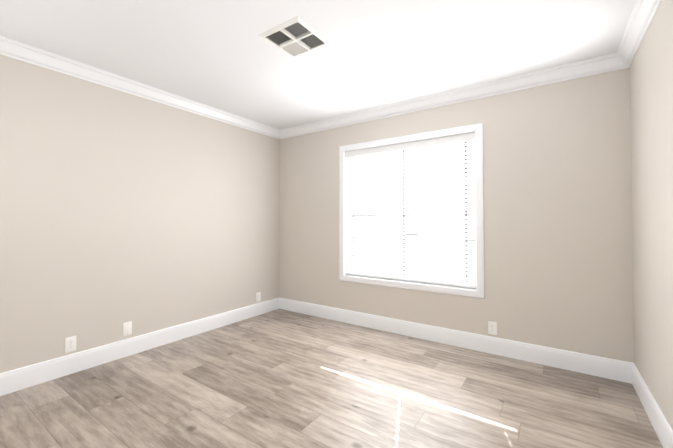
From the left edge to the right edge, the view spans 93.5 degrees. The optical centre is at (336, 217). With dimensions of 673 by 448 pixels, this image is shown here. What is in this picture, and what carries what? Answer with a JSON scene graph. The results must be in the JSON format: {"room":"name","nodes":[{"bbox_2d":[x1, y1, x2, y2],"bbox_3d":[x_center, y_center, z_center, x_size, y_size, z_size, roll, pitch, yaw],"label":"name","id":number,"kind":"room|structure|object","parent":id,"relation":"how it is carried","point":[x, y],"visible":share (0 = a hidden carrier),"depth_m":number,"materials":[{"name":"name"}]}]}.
{"room":"empty bedroom","nodes":[
{"label":"empty bedroom","id":0,"kind":"room"},
{"bbox_2d":[0,54,279,372],"bbox_3d":[-2.025,0.009,2.721,0.150,2.440,4.150,-1,-1,34],"label":"wall","id":1,"kind":"structure","parent":0,"point":[118,208],"depth_m":2.76,"materials":[{"name":"paint"}]},
{"bbox_2d":[65,336,75,352],"bbox_3d":[-2.082,0.997,2.482,0.007,0.116,0.072,-1,-1,34],"label":"electrical outlet","id":2,"kind":"object","parent":1,"relation":"attached to","point":[70,344],"visible":1,"depth_m":2.48,"materials":[{"name":"white plastic"}]},
{"bbox_2d":[123,321,131,335],"bbox_3d":[-1.856,0.990,2.812,0.007,0.116,0.072,-1,-1,34],"label":"electrical outlet","id":3,"kind":"object","parent":1,"relation":"attached to","point":[127,328],"visible":1,"depth_m":2.81,"materials":[{"name":"white plastic"}]},
{"bbox_2d":[0,35,279,138],"bbox_3d":[-1.931,-1.162,2.677,0.078,0.100,4.150,-1,-1,34],"label":"crown molding","id":4,"kind":"structure","parent":1,"relation":"attached to","point":[11,48],"depth_m":2.73,"materials":[{"name":"white paint"}]},
{"bbox_2d":[0,297,279,395],"bbox_3d":[-1.957,1.153,2.654,0.015,0.150,4.150,-1,-1,34],"label":"baseboard","id":5,"kind":"structure","parent":1,"relation":"attached to","point":[14,380],"depth_m":2.74,"materials":[{"name":"white paint"}]},
{"bbox_2d":[256,292,260,301],"bbox_3d":[-0.999,1.024,4.060,0.007,0.116,0.072,-1,-1,34],"label":"electrical outlet","id":6,"kind":"object","parent":1,"relation":"attached to","point":[258,296],"visible":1,"depth_m":4.06,"materials":[{"name":"white plastic"}]},
{"bbox_2d":[0,0,635,129],"bbox_3d":[-0.475,-1.290,1.680,3.910,0.120,4.450,-1,-1,34],"label":"ceiling","id":7,"kind":"structure","parent":0,"point":[222,55],"depth_m":2.24,"materials":[{"name":"paint"}]},
{"bbox_2d":[258,16,331,57],"bbox_3d":[-0.280,-1.272,2.176,0.358,0.126,0.358,-1,-1,34],"label":"ceiling vent","id":8,"kind":"object","parent":7,"relation":"in","point":[297,30],"visible":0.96,"depth_m":2.21,"materials":[{"name":"white metal"}]},
{"bbox_2d":[0,309,662,447],"bbox_3d":[-0.475,1.260,1.635,3.910,0.100,4.450,-1,-1,34],"label":"floor","id":9,"kind":"structure","parent":0,"point":[279,378],"depth_m":2.12,"materials":[{"name":"brown wood"}]},
{"bbox_2d":[279,68,633,362],"bbox_3d":[0.741,0.021,3.430,3.910,2.440,0.150,-1,-1,34],"label":"wall","id":10,"kind":"structure","parent":0,"point":[558,268],"depth_m":2.72,"materials":[{"name":"paint"}]},
{"bbox_2d":[339,123,483,297],"bbox_3d":[0.736,-0.054,3.423,1.592,1.612,0.170,-1,-1,34],"label":"window unit","id":11,"kind":"structure","parent":10,"relation":"in","point":[421,276],"depth_m":3.25,"materials":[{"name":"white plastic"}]},
{"bbox_2d":[346,132,475,287],"bbox_3d":[0.723,-0.059,3.405,1.454,1.465,0.074,-1,-1,34],"label":"window blind","id":12,"kind":"object","parent":11,"relation":"attached to","point":[422,193],"visible":1,"depth_m":3.34,"materials":[{"name":"white plastic"}]},
{"bbox_2d":[280,54,615,138],"bbox_3d":[0.673,-1.150,3.359,3.420,0.100,0.078,-1,-1,34],"label":"crown molding","id":13,"kind":"structure","parent":10,"relation":"attached to","point":[602,64],"depth_m":2.96,"materials":[{"name":"white paint"}]},
{"bbox_2d":[280,298,627,382],"bbox_3d":[0.690,1.165,3.344,3.540,0.150,0.015,-1,-1,34],"label":"baseboard","id":14,"kind":"structure","parent":10,"relation":"attached to","point":[603,367],"depth_m":2.91,"materials":[{"name":"white paint"}]},
{"bbox_2d":[488,321,496,334],"bbox_3d":[1.408,1.003,2.860,0.072,0.116,0.007,-1,-1,34],"label":"electrical outlet","id":15,"kind":"object","parent":10,"relation":"attached to","point":[492,328],"visible":1,"depth_m":2.86,"materials":[{"name":"white plastic"}]},
{"bbox_2d":[629,0,672,429],"bbox_3d":[1.075,-0.029,0.594,0.150,2.440,4.150,-1,-1,34],"label":"wall","id":16,"kind":"structure","parent":0,"point":[651,98],"depth_m":1.82,"materials":[{"name":"paint"}]},
{"bbox_2d":[612,0,661,70],"bbox_3d":[0.981,-1.197,0.679,0.078,0.100,4.150,-1,-1,34],"label":"crown molding","id":17,"kind":"structure","parent":16,"relation":"attached to","point":[641,17],"depth_m":2.00,"materials":[{"name":"white paint"}]},
{"bbox_2d":[628,362,672,447],"bbox_3d":[1.008,1.117,0.620,0.015,0.150,4.150,-1,-1,34],"label":"baseboard","id":18,"kind":"structure","parent":16,"relation":"attached to","point":[661,426],"depth_m":1.86,"materials":[{"name":"white paint"}]}
]}

